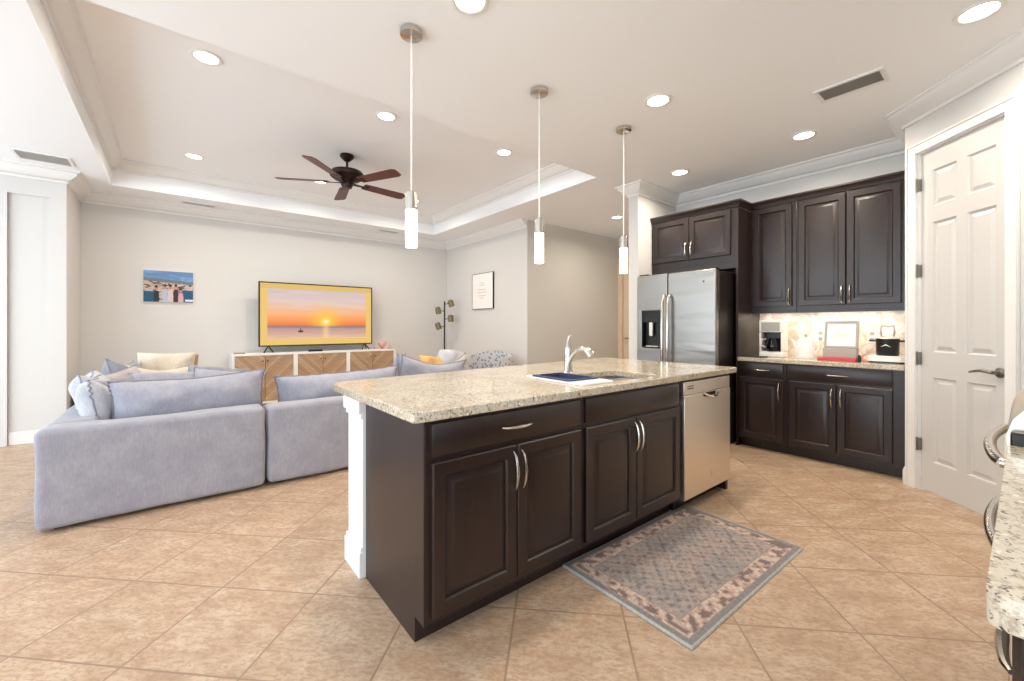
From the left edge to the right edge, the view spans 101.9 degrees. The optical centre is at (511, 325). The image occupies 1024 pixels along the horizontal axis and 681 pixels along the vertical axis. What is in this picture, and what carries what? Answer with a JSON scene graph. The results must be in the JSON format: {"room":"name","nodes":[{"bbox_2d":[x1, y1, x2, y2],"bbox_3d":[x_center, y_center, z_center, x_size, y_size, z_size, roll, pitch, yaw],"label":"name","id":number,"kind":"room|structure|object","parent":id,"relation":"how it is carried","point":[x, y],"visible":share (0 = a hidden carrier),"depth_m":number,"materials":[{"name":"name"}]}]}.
{"room":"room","nodes":[
{"label":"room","id":0,"kind":"room"},
{"bbox_2d":[0,174,79,446],"bbox_3d":[-6.146,-0.220,4.002,2.670,2.900,0.850,0,0,-39],"label":"wall","id":1,"kind":"structure","parent":0,"point":[44,216],"depth_m":4.40,"materials":[{"name":"white paint"}]},
{"bbox_2d":[4,191,7,445],"bbox_3d":[-5.177,-0.075,4.250,0.021,2.610,0.032,0,0,-39],"label":"trim","id":2,"kind":"structure","parent":1,"relation":"attached to","point":[5,192],"depth_m":4.24,"materials":[{"name":"white paint"}]},
{"bbox_2d":[8,430,38,445],"bbox_3d":[-5.060,1.165,4.356,0.295,0.130,0.013,0,0,-39],"label":"baseboard","id":3,"kind":"structure","parent":1,"relation":"attached to","point":[25,437],"depth_m":4.32,"materials":[{"name":"white"}]},
{"bbox_2d":[0,159,526,249],"bbox_3d":[-3.527,-1.606,5.066,7.680,0.128,2.486,0,0,-39],"label":"trim","id":4,"kind":"structure","parent":1,"relation":"attached to","point":[75,181],"depth_m":5.92,"materials":[{"name":"white"}]},
{"bbox_2d":[80,202,446,375],"bbox_3d":[-3.376,-0.220,6.883,5.400,2.900,0.150,0,0,-39],"label":"wall","id":5,"kind":"structure","parent":0,"point":[227,261],"depth_m":6.07,"materials":[{"name":"white paint"}]},
{"bbox_2d":[143,270,192,302],"bbox_3d":[-4.704,-0.538,5.694,0.524,0.420,0.028,0,0,-39],"label":"canvas","id":6,"kind":"object","parent":5,"relation":"attached to","point":[158,286],"visible":1,"depth_m":5.67,"materials":[{"name":"multicoloured fabric"}]},
{"bbox_2d":[447,228,526,365],"bbox_3d":[0.351,-0.220,8.300,2.420,2.900,2.630,0,0,-39],"label":"wall","id":7,"kind":"structure","parent":0,"point":[503,327],"depth_m":7.25,"materials":[{"name":"white paint"}]},
{"bbox_2d":[472,271,493,309],"bbox_3d":[-0.523,-0.625,7.433,0.030,0.640,0.650,0,0,-39],"label":"framed print","id":8,"kind":"object","parent":7,"relation":"attached to","point":[482,283],"visible":1,"depth_m":7.40,"materials":[{"name":"white paper"}]},
{"bbox_2d":[0,441,1008,680],"bbox_3d":[0.343,1.280,3.235,11.800,0.100,11.400,0,0,-39],"label":"floor","id":9,"kind":"structure","parent":0,"point":[888,580],"depth_m":1.85,"materials":[{"name":"tile"}]},
{"bbox_2d":[34,404,264,530],"bbox_3d":[-2.671,0.922,3.207,1.186,0.617,1.104,0,0,-39],"label":"module","id":10,"kind":"object","parent":9,"relation":"on","point":[87,468],"visible":0.96,"depth_m":2.72,"materials":[{"name":"fabric"}]},
{"bbox_2d":[68,369,109,408],"bbox_3d":[-3.286,0.559,3.284,0.253,0.420,0.511,0,0,-32],"label":"pillow","id":11,"kind":"object","parent":10,"relation":"on","point":[79,379],"visible":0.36,"depth_m":3.07,"materials":[{"name":"white fabric"}]},
{"bbox_2d":[75,374,112,419],"bbox_3d":[-2.986,0.570,3.012,0.238,0.407,0.432,0,0,-33],"label":"pillow","id":12,"kind":"object","parent":10,"relation":"on","point":[92,398],"visible":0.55,"depth_m":2.86,"materials":[{"name":"white fabric"}]},
{"bbox_2d":[94,375,134,418],"bbox_3d":[-2.933,0.580,3.105,0.183,0.396,0.422,0,0,-17],"label":"pillow","id":13,"kind":"object","parent":10,"relation":"on","point":[128,377],"visible":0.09,"depth_m":3.12,"materials":[{"name":"grey fabric"}]},
{"bbox_2d":[105,365,140,379],"bbox_3d":[-3.308,0.581,3.573,0.244,0.465,0.486,0,0,-7],"label":"pillow","id":14,"kind":"object","parent":10,"relation":"on","point":[132,369],"visible":0.2,"depth_m":3.55,"materials":[{"name":"beige fabric"}]},
{"bbox_2d":[127,372,193,379],"bbox_3d":[-3.014,0.590,3.634,0.590,0.373,0.326,0,0,-41],"label":"pillow","id":15,"kind":"object","parent":10,"relation":"on","point":[172,375],"visible":0.16,"depth_m":3.61,"materials":[{"name":"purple fabric"}]},
{"bbox_2d":[106,368,264,418],"bbox_3d":[-2.457,0.572,3.207,0.968,0.433,0.305,0,0,-41],"label":"lumbar pillow","id":16,"kind":"object","parent":10,"relation":"on","point":[130,398],"visible":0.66,"depth_m":3.07,"materials":[{"name":"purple fabric"}]},
{"bbox_2d":[263,396,348,482],"bbox_3d":[-1.752,0.921,3.942,1.159,0.618,1.099,0,0,-39],"label":"module","id":17,"kind":"object","parent":9,"relation":"on","point":[305,437],"visible":0.45,"depth_m":3.32,"materials":[{"name":"fabric"}]},
{"bbox_2d":[193,367,266,386],"bbox_3d":[-2.578,0.573,3.760,0.603,0.415,0.317,0,0,-28],"label":"pillow","id":18,"kind":"object","parent":17,"relation":"on","point":[198,372],"visible":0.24,"depth_m":3.72,"materials":[{"name":"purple fabric"}]},
{"bbox_2d":[274,365,397,401],"bbox_3d":[-1.605,0.611,3.895,1.110,0.439,0.324,0,0,-35],"label":"lumbar pillow","id":19,"kind":"object","parent":17,"relation":"on","point":[311,386],"visible":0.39,"depth_m":3.66,"materials":[{"name":"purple fabric"}]},
{"bbox_2d":[229,348,395,403],"bbox_3d":[-3.093,0.815,6.692,2.400,0.830,0.402,0,0,-39],"label":"sideboard","id":20,"kind":"object","parent":9,"relation":"on","point":[283,363],"visible":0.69,"depth_m":6.40,"materials":[{"name":"white"}]},
{"bbox_2d":[258,281,371,352],"bbox_3d":[-3.104,-0.134,6.697,1.700,1.066,0.214,0,0,-39],"label":"television","id":21,"kind":"object","parent":20,"relation":"on","point":[289,314],"visible":1,"depth_m":6.61,"materials":[{"name":"brown"}]},
{"bbox_2d":[308,349,322,351],"bbox_3d":[-3.093,0.384,6.532,0.200,0.032,0.070,0,0,-39],"label":"box","id":22,"kind":"object","parent":20,"relation":"on","point":[309,350],"visible":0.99,"depth_m":6.50,"materials":[{"name":"black plastic"}]},
{"bbox_2d":[378,340,386,348],"bbox_3d":[-2.282,0.323,7.310,0.140,0.153,0.140,0,0,-39],"label":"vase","id":23,"kind":"object","parent":20,"relation":"on","point":[382,343],"visible":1,"depth_m":7.26,"materials":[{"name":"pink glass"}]},
{"bbox_2d":[343,395,365,578],"bbox_3d":[0.205,0.795,2.929,2.630,0.870,0.237,0,0,-39],"label":"column","id":24,"kind":"structure","parent":9,"relation":"on","point":[355,537],"depth_m":2.07,"materials":[{"name":"white wood"}]},
{"bbox_2d":[435,300,454,348],"bbox_3d":[-1.281,0.363,7.899,0.318,1.734,0.281,0,0,-39],"label":"floor lamp","id":25,"kind":"object","parent":9,"relation":"on","point":[450,303],"visible":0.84,"depth_m":7.86,"materials":[{"name":"black metal"}]},
{"bbox_2d":[366,397,581,641],"bbox_3d":[-0.160,0.794,2.047,0.884,0.872,0.670,0,0,-39],"label":"base cabinet","id":26,"kind":"object","parent":9,"relation":"on","point":[463,513],"visible":0.94,"depth_m":1.75,"materials":[{"name":"brown wood"}]},
{"bbox_2d":[334,358,736,423],"bbox_3d":[0.289,0.335,2.831,2.681,0.040,1.270,0,0,-39],"label":"countertop","id":27,"kind":"structure","parent":26,"relation":"on","point":[420,398],"depth_m":2.16,"materials":[{"name":"stone"}]},
{"bbox_2d":[526,372,612,385],"bbox_3d":[0.326,0.320,2.436,0.250,0.048,0.490,0,0,-36],"label":"tray","id":28,"kind":"object","parent":27,"relation":"on","point":[568,378],"visible":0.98,"depth_m":2.36,"materials":[{"name":"white plastic"}]},
{"bbox_2d":[546,374,583,378],"bbox_3d":[0.310,0.325,2.459,0.188,0.039,0.283,0,0,-36],"label":"towel","id":29,"kind":"object","parent":28,"relation":"on","point":[559,376],"depth_m":2.56,"materials":[{"name":"blue fabric"}]},
{"bbox_2d":[563,334,594,373],"bbox_3d":[0.435,0.185,2.707,0.068,0.259,0.254,0,0,-39],"label":"kitchen faucet","id":30,"kind":"object","parent":27,"relation":"on","point":[569,356],"visible":0.98,"depth_m":2.75,"materials":[{"name":"silver metal"}]},
{"bbox_2d":[598,376,635,381],"bbox_3d":[0.556,0.414,2.590,0.740,0.116,0.410,0,0,-39],"label":"sink","id":31,"kind":"object","parent":27,"relation":"in","point":[614,378],"visible":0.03,"depth_m":2.93,"materials":[{"name":"silver metal"}]},
{"bbox_2d":[468,351,513,369],"bbox_3d":[-0.371,0.816,6.479,0.840,0.832,0.662,0,0,23],"label":"accent chair","id":32,"kind":"object","parent":9,"relation":"on","point":[487,359],"visible":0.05,"depth_m":6.67,"materials":[{"name":"grey fabric"}]},
{"bbox_2d":[571,377,679,559],"bbox_3d":[0.554,0.794,2.619,0.942,0.872,0.660,0,0,-39],"label":"base cabinet","id":33,"kind":"object","parent":9,"relation":"on","point":[631,438],"visible":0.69,"depth_m":2.34,"materials":[{"name":"brown wood"}]},
{"bbox_2d":[562,505,803,650],"bbox_3d":[0.929,1.224,2.204,1.165,0.010,0.700,0,0,-38],"label":"kitchen rug","id":34,"kind":"object","parent":9,"relation":"on","point":[685,571],"visible":1,"depth_m":2.09,"materials":[{"name":"grey fabric"}]},
{"bbox_2d":[637,267,735,442],"bbox_3d":[2.014,0.323,4.672,0.914,1.815,0.899,0,0,-39],"label":"refrigerator","id":35,"kind":"object","parent":9,"relation":"on","point":[689,317],"visible":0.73,"depth_m":4.34,"materials":[{"name":"grey metal"}]},
{"bbox_2d":[669,375,729,509],"bbox_3d":[1.189,0.796,3.110,0.655,0.868,0.653,0,0,-39],"label":"dishwasher","id":36,"kind":"object","parent":9,"relation":"on","point":[704,403],"visible":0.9,"depth_m":2.84,"materials":[{"name":"grey metal"}]},
{"bbox_2d":[716,374,727,488],"bbox_3d":[1.428,0.794,3.370,0.033,0.872,0.612,0,0,-39],"label":"end panel","id":37,"kind":"object","parent":9,"relation":"on","point":[724,485],"visible":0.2,"depth_m":3.14,"materials":[{"name":"brown wood"}]},
{"bbox_2d":[736,261,759,444],"bbox_3d":[2.538,0.280,4.460,0.555,1.900,0.024,0,0,-39],"label":"panel","id":38,"kind":"object","parent":9,"relation":"on","point":[747,323],"visible":0.54,"depth_m":4.36,"materials":[{"name":"brown wood"}]},
{"bbox_2d":[739,361,788,453],"bbox_3d":[2.660,0.794,4.262,0.614,0.872,0.430,0,0,-39],"label":"base cabinet","id":39,"kind":"object","parent":9,"relation":"on","point":[762,385],"visible":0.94,"depth_m":4.09,"materials":[{"name":"brown wood"}]},
{"bbox_2d":[787,364,904,477],"bbox_3d":[3.055,0.794,3.773,0.614,0.872,0.822,0,0,-39],"label":"base cabinet","id":40,"kind":"object","parent":9,"relation":"on","point":[850,417],"visible":0.94,"depth_m":3.57,"materials":[{"name":"brown wood"}]},
{"bbox_2d":[737,355,904,370],"bbox_3d":[2.930,0.335,3.949,0.593,0.040,1.256,0,0,-39],"label":"countertop","id":41,"kind":"structure","parent":40,"relation":"on","point":[790,359],"depth_m":3.69,"materials":[{"name":"stone"}]},
{"bbox_2d":[741,355,767,357],"bbox_3d":[2.475,0.310,4.240,0.140,0.010,0.205,0,0,-39],"label":"trivet","id":42,"kind":"object","parent":41,"relation":"on","point":[742,355],"visible":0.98,"depth_m":4.21,"materials":[{"name":"black plastic"}]},
{"bbox_2d":[759,320,787,356],"bbox_3d":[2.696,0.127,4.287,0.178,0.375,0.216,0,0,-39],"label":"coffee maker","id":43,"kind":"object","parent":41,"relation":"on","point":[773,334],"visible":1,"depth_m":4.24,"materials":[{"name":"white plastic"}]},
{"bbox_2d":[791,334,819,358],"bbox_3d":[2.891,0.199,4.091,0.184,0.232,0.176,0,0,7],"label":"teapot","id":44,"kind":"object","parent":41,"relation":"on","point":[805,348],"visible":1,"depth_m":4.04,"materials":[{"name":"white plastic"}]},
{"bbox_2d":[817,357,856,361],"bbox_3d":[2.988,0.302,3.796,0.180,0.024,0.280,0,0,-39],"label":"cookbook","id":45,"kind":"object","parent":41,"relation":"on","point":[818,358],"visible":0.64,"depth_m":3.73,"materials":[{"name":"red paper"}]},
{"bbox_2d":[823,321,858,358],"bbox_3d":[3.021,0.121,3.817,0.096,0.336,0.250,0,0,-39],"label":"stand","id":46,"kind":"object","parent":45,"relation":"on","point":[841,338],"visible":0.96,"depth_m":3.81,"materials":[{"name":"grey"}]},
{"bbox_2d":[861,353,869,361],"bbox_3d":[3.131,0.278,3.667,0.056,0.074,0.056,0,0,4],"label":"trinket","id":47,"kind":"object","parent":41,"relation":"on","point":[864,353],"visible":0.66,"depth_m":3.67,"materials":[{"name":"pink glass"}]},
{"bbox_2d":[867,325,904,363],"bbox_3d":[3.232,0.154,3.574,0.180,0.320,0.260,0,0,-39],"label":"slow cooker","id":48,"kind":"object","parent":41,"relation":"on","point":[887,347],"visible":0.87,"depth_m":3.52,"materials":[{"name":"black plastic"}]},
{"bbox_2d":[875,339,899,355],"bbox_3d":[3.232,0.181,3.574,0.160,0.144,0.160,0,0,-39],"label":"pot","id":49,"kind":"object","parent":48,"relation":"on","point":[884,347],"depth_m":3.52,"materials":[{"name":"black plastic"}]},
{"bbox_2d":[983,387,1023,680],"bbox_3d":[1.802,0.724,1.114,0.766,1.012,0.708,0,0,-39],"label":"range cooker","id":50,"kind":"object","parent":9,"relation":"on","point":[1014,430],"visible":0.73,"depth_m":1.24,"materials":[{"name":"silver metal"}]},
{"bbox_2d":[994,628,1023,680],"bbox_3d":[0.899,0.794,0.366,0.260,0.872,0.660,0,0,-39],"label":"base cabinet","id":51,"kind":"object","parent":9,"relation":"on","point":[1001,638],"visible":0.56,"depth_m":0.54,"materials":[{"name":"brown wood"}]},
{"bbox_3d":[1.266,0.794,0.640,0.650,0.872,0.660,0,0,-39],"label":"base cabinet","id":52,"kind":"object","parent":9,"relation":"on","visible":0},
{"bbox_2d":[986,446,1023,638],"bbox_3d":[1.147,0.335,0.538,0.969,0.040,0.666,0,0,-39],"label":"countertop","id":53,"kind":"structure","parent":52,"relation":"on","point":[1005,577],"depth_m":0.57,"materials":[{"name":"stone"}]},
{"bbox_3d":[-0.830,0.920,4.693,1.207,0.619,1.103,0,0,-39],"label":"module","id":54,"kind":"object","parent":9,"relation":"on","visible":0},
{"bbox_2d":[394,353,406,376],"bbox_3d":[-1.202,0.530,4.557,0.187,0.489,0.380,0,0,2],"label":"pillow","id":55,"kind":"object","parent":54,"relation":"on","point":[398,359],"visible":0.27,"depth_m":4.41,"materials":[{"name":"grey fabric"}]},
{"bbox_2d":[419,355,442,363],"bbox_3d":[-0.965,0.567,5.108,0.407,0.427,0.228,0,0,-42],"label":"throw pillow","id":56,"kind":"object","parent":54,"relation":"on","point":[428,359],"visible":0.24,"depth_m":5.07,"materials":[{"name":"yellow fabric"}]},
{"bbox_2d":[399,354,465,375],"bbox_3d":[-0.889,0.569,4.599,0.858,0.558,0.240,0,0,-38],"label":"pillow","id":57,"kind":"object","parent":54,"relation":"on","point":[409,366],"visible":0.42,"depth_m":4.44,"materials":[{"name":"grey fabric"}]},
{"bbox_2d":[437,349,468,364],"bbox_3d":[-0.756,0.540,5.327,0.292,0.480,0.495,0,0,43],"label":"throw pillow","id":58,"kind":"object","parent":54,"relation":"on","point":[446,355],"visible":0.31,"depth_m":5.21,"materials":[{"name":"white fabric"}]},
{"bbox_2d":[451,353,469,369],"bbox_3d":[-0.664,0.570,4.991,0.219,0.499,0.523,0,0,40],"label":"pillow","id":59,"kind":"object","parent":54,"relation":"on","point":[463,357],"visible":0.24,"depth_m":5.00,"materials":[{"name":"beige fabric"}]},
{"bbox_3d":[-3.417,0.921,4.068,1.108,0.619,1.189,0,0,-39],"label":"module","id":60,"kind":"object","parent":9,"relation":"on","visible":0},
{"bbox_2d":[101,358,140,374],"bbox_3d":[-3.532,0.540,3.804,0.251,0.522,0.515,0,0,-18],"label":"pillow","id":61,"kind":"object","parent":60,"relation":"on","point":[109,366],"visible":0.26,"depth_m":3.62,"materials":[{"name":"grey fabric"}]},
{"bbox_2d":[126,365,187,372],"bbox_3d":[-3.375,0.570,3.954,0.251,0.455,0.594,0,0,45],"label":"pillow","id":62,"kind":"object","parent":60,"relation":"on","point":[184,369],"visible":0.08,"depth_m":3.97,"materials":[{"name":"fabric"}]},
{"bbox_2d":[137,352,195,370],"bbox_3d":[-3.489,0.516,4.191,0.474,0.514,0.226,0,0,-36],"label":"pillow","id":63,"kind":"object","parent":60,"relation":"on","point":[150,361],"visible":0.38,"depth_m":4.14,"materials":[{"name":"fabric"}]},
{"bbox_2d":[194,354,198,365],"bbox_3d":[-3.504,0.535,4.358,0.340,0.460,0.155,0,0,-32],"label":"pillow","id":64,"kind":"object","parent":60,"relation":"on","point":[196,356],"visible":0.05,"depth_m":4.44,"materials":[{"name":"beige fabric"}]},
{"bbox_2d":[188,365,247,371],"bbox_3d":[-2.910,0.587,4.079,0.550,0.425,0.291,0,0,-34],"label":"pillow","id":65,"kind":"object","parent":60,"relation":"on","point":[190,367],"visible":0.13,"depth_m":4.09,"materials":[{"name":"grey fabric"}]},
{"bbox_2d":[0,0,1023,241],"bbox_3d":[0.343,-1.845,3.235,11.800,0.350,11.400,0,0,-39],"label":"ceiling","id":66,"kind":"structure","parent":0,"point":[295,79],"depth_m":3.05,"materials":[{"name":"white paint"}]},
{"bbox_2d":[8,147,75,167],"bbox_3d":[-4.633,-1.663,4.111,0.400,0.014,0.300,0,0,-39],"label":"ceiling vent","id":67,"kind":"object","parent":66,"relation":"in","point":[19,153],"visible":1,"depth_m":4.09,"materials":[{"name":"white metal"}]},
{"bbox_2d":[183,153,204,159],"bbox_3d":[-3.685,-1.963,4.811,0.196,0.010,0.196,0,0,-39],"label":"recessed light","id":68,"kind":"object","parent":66,"relation":"in","point":[194,156],"visible":1,"depth_m":4.82,"materials":[{"name":"white"}]},
{"bbox_2d":[181,200,215,207],"bbox_3d":[-4.276,-1.663,5.673,0.380,0.014,0.130,0,0,-39],"label":"ceiling vent","id":69,"kind":"object","parent":66,"relation":"in","point":[182,201],"visible":1,"depth_m":5.66,"materials":[{"name":"white metal"}]},
{"bbox_2d":[189,48,222,65],"bbox_3d":[-2.237,-1.963,3.039,0.196,0.010,0.196,0,0,-39],"label":"recessed light","id":70,"kind":"object","parent":66,"relation":"in","point":[203,56],"visible":1,"depth_m":3.04,"materials":[{"name":"white"}]},
{"bbox_2d":[40,0,574,224],"bbox_3d":[-1.895,-1.906,4.788,4.270,0.128,3.770,0,0,-39],"label":"trim","id":71,"kind":"structure","parent":66,"relation":"attached to","point":[62,15],"depth_m":5.06,"materials":[{"name":"white"}]},
{"bbox_2d":[313,179,326,183],"bbox_3d":[-2.609,-1.963,5.641,0.196,0.010,0.196,0,0,-39],"label":"recessed light","id":72,"kind":"object","parent":66,"relation":"in","point":[314,179],"visible":0.52,"depth_m":5.69,"materials":[{"name":"white"}]},
{"bbox_2d":[275,152,404,199],"bbox_3d":[-1.892,-1.778,4.828,1.435,0.385,1.446,0,0,-39],"label":"ceiling fan","id":73,"kind":"object","parent":66,"relation":"hanging from","point":[348,177],"visible":1,"depth_m":4.69,"materials":[{"name":"brown metal"}]},
{"bbox_2d":[375,111,396,121],"bbox_3d":[-1.177,-1.963,3.892,0.196,0.010,0.196,0,0,-39],"label":"recessed light","id":74,"kind":"object","parent":66,"relation":"in","point":[387,116],"visible":1,"depth_m":3.90,"materials":[{"name":"white"}]},
{"bbox_2d":[377,229,399,233],"bbox_3d":[-2.169,-1.663,7.298,0.360,0.014,0.130,0,0,-39],"label":"ceiling vent","id":75,"kind":"object","parent":66,"relation":"in","point":[382,230],"visible":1,"depth_m":7.29,"materials":[{"name":"white metal"}]},
{"bbox_2d":[400,23,421,247],"bbox_3d":[-0.570,-1.058,2.351,0.124,1.225,0.124,0,0,-39],"label":"pendant lamp","id":76,"kind":"object","parent":66,"relation":"hanging from","point":[410,33],"visible":1,"depth_m":2.33,"materials":[{"name":"white glass"}]},
{"bbox_2d":[451,0,488,15],"bbox_3d":[-0.216,-1.663,2.127,0.196,0.010,0.196,0,0,-39],"label":"recessed light","id":77,"kind":"object","parent":66,"relation":"in","point":[466,7],"visible":1,"depth_m":2.16,"materials":[{"name":"white"}]},
{"bbox_2d":[495,149,512,155],"bbox_3d":[-0.090,-1.963,4.701,0.196,0.010,0.196,0,0,-39],"label":"recessed light","id":78,"kind":"object","parent":66,"relation":"in","point":[501,152],"visible":1,"depth_m":4.71,"materials":[{"name":"white"}]},
{"bbox_2d":[530,85,547,263],"bbox_3d":[0.192,-1.058,2.938,0.124,1.225,0.124,0,0,-39],"label":"pendant lamp","id":79,"kind":"object","parent":66,"relation":"hanging from","point":[539,91],"visible":1,"depth_m":2.91,"materials":[{"name":"white glass"}]},
{"bbox_2d":[610,215,622,218],"bbox_3d":[1.608,-1.663,6.361,0.196,0.010,0.196,0,0,-39],"label":"recessed light","id":80,"kind":"object","parent":66,"relation":"in","point":[617,216],"visible":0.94,"depth_m":6.38,"materials":[{"name":"white"}]},
{"bbox_2d":[616,125,630,273],"bbox_3d":[0.942,-1.058,3.505,0.124,1.225,0.124,0,0,-39],"label":"pendant lamp","id":81,"kind":"object","parent":66,"relation":"hanging from","point":[623,129],"visible":1,"depth_m":3.48,"materials":[{"name":"white glass"}]},
{"bbox_2d":[644,93,671,107],"bbox_3d":[1.079,-1.663,3.068,0.196,0.010,0.196,0,0,-39],"label":"recessed light","id":82,"kind":"object","parent":66,"relation":"in","point":[657,100],"visible":1,"depth_m":3.07,"materials":[{"name":"white"}]},
{"bbox_2d":[670,169,689,175],"bbox_3d":[1.822,-1.663,4.503,0.196,0.010,0.196,0,0,-39],"label":"recessed light","id":83,"kind":"object","parent":66,"relation":"in","point":[679,172],"visible":1,"depth_m":4.51,"materials":[{"name":"white"}]},
{"bbox_2d":[791,130,817,140],"bbox_3d":[2.553,-1.663,3.630,0.196,0.010,0.196,0,0,-39],"label":"recessed light","id":84,"kind":"object","parent":66,"relation":"in","point":[804,135],"visible":1,"depth_m":3.63,"materials":[{"name":"white"}]},
{"bbox_2d":[813,66,889,103],"bbox_3d":[2.350,-1.663,2.883,0.220,0.014,0.380,0,0,-39],"label":"ceiling vent","id":85,"kind":"object","parent":66,"relation":"in","point":[877,76],"visible":1,"depth_m":2.87,"materials":[{"name":"white metal"}]},
{"bbox_2d":[952,0,1007,25],"bbox_3d":[2.476,-1.663,2.201,0.196,0.010,0.196,0,0,-39],"label":"recessed light","id":86,"kind":"object","parent":66,"relation":"in","point":[979,11],"visible":1,"depth_m":2.20,"materials":[{"name":"white"}]},
{"bbox_2d":[527,220,618,363],"bbox_3d":[1.142,-0.220,7.245,2.317,2.900,0.006,0,0,-39],"label":"wall","id":87,"kind":"structure","parent":0,"point":[574,292],"depth_m":7.15,"materials":[{"name":"grey paint"}]},
{"bbox_2d":[619,237,628,257],"bbox_3d":[2.693,-0.220,7.287,0.150,2.900,2.150,0,0,-39],"label":"wall","id":88,"kind":"structure","parent":0,"point":[628,237],"depth_m":7.79,"materials":[{"name":"white paint"}]},
{"bbox_2d":[618,257,628,358],"bbox_3d":[2.365,-0.030,7.589,0.122,2.520,0.992,0,0,-39],"label":"door","id":89,"kind":"structure","parent":88,"relation":"in","point":[623,279],"depth_m":7.89,"materials":[{"name":"beige wood"}]},
{"bbox_2d":[629,195,675,359],"bbox_3d":[2.406,-0.220,5.718,2.470,2.900,0.130,0,0,-39],"label":"wall pillar","id":90,"kind":"structure","parent":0,"point":[641,209],"depth_m":4.96,"materials":[{"name":"white paint"}]},
{"bbox_2d":[676,153,904,272],"bbox_3d":[2.910,-0.220,4.601,0.190,2.900,2.500,0,0,-39],"label":"wall","id":91,"kind":"structure","parent":0,"point":[896,163],"depth_m":4.23,"materials":[{"name":"white paint"}]},
{"bbox_2d":[650,198,753,274],"bbox_3d":[2.223,-0.954,4.813,0.608,0.698,1.040,0,0,-39],"label":"upper cabinet","id":92,"kind":"object","parent":91,"relation":"attached to","point":[685,241],"visible":0.95,"depth_m":4.55,"materials":[{"name":"brown wood"}]},
{"bbox_2d":[751,194,796,313],"bbox_3d":[2.783,-0.725,4.374,0.288,1.186,0.422,0,0,-39],"label":"upper cabinet","id":93,"kind":"object","parent":91,"relation":"attached to","point":[774,220],"visible":0.93,"depth_m":4.30,"materials":[{"name":"brown wood"}]},
{"bbox_2d":[816,330,824,341],"bbox_3d":[3.108,0.100,4.183,0.008,0.116,0.072,0,0,-39],"label":"wall outlet","id":94,"kind":"object","parent":91,"relation":"attached to","point":[819,333],"visible":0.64,"depth_m":4.18,"materials":[{"name":"white plastic"}]},
{"bbox_2d":[760,311,904,358],"bbox_3d":[3.159,0.087,4.134,0.010,0.455,1.260,0,0,-39],"label":"backsplash","id":95,"kind":"structure","parent":91,"relation":"attached to","point":[799,324],"depth_m":4.01,"materials":[{"name":"stone"}]},
{"bbox_2d":[796,170,904,312],"bbox_3d":[3.180,-0.725,3.883,0.288,1.186,0.837,0,0,-39],"label":"upper cabinet","id":96,"kind":"object","parent":91,"relation":"attached to","point":[851,235],"visible":0.93,"depth_m":3.79,"materials":[{"name":"brown wood"}]},
{"bbox_2d":[867,330,876,342],"bbox_3d":[3.359,0.100,3.872,0.008,0.116,0.072,0,0,-39],"label":"wall outlet","id":97,"kind":"object","parent":91,"relation":"attached to","point":[871,334],"visible":0.81,"depth_m":3.87,"materials":[{"name":"white plastic"}]},
{"bbox_2d":[905,52,1023,389],"bbox_3d":[3.268,-0.220,2.762,0.575,2.900,1.811,0,0,5],"label":"wall","id":98,"kind":"structure","parent":0,"point":[1011,82],"depth_m":2.59,"materials":[{"name":"white paint"}]},
{"bbox_2d":[615,27,1023,207],"bbox_3d":[3.221,-1.606,4.194,2.916,0.128,3.755,0,0,-39],"label":"trim","id":99,"kind":"structure","parent":98,"relation":"attached to","point":[1007,54],"depth_m":3.72,"materials":[{"name":"white"}]},
{"bbox_2d":[903,466,904,483],"bbox_3d":[3.066,1.164,3.234,0.016,0.132,0.035,0,0,6],"label":"baseboard","id":100,"kind":"structure","parent":98,"relation":"attached to","point":[904,466],"depth_m":3.24,"materials":[{"name":"white wood"}]},
{"bbox_2d":[905,93,1019,514],"bbox_3d":[3.036,-0.070,2.827,0.099,2.600,0.780,0,0,6],"label":"door","id":101,"kind":"structure","parent":98,"relation":"in","point":[962,192],"depth_m":2.82,"materials":[{"name":"white wood"}]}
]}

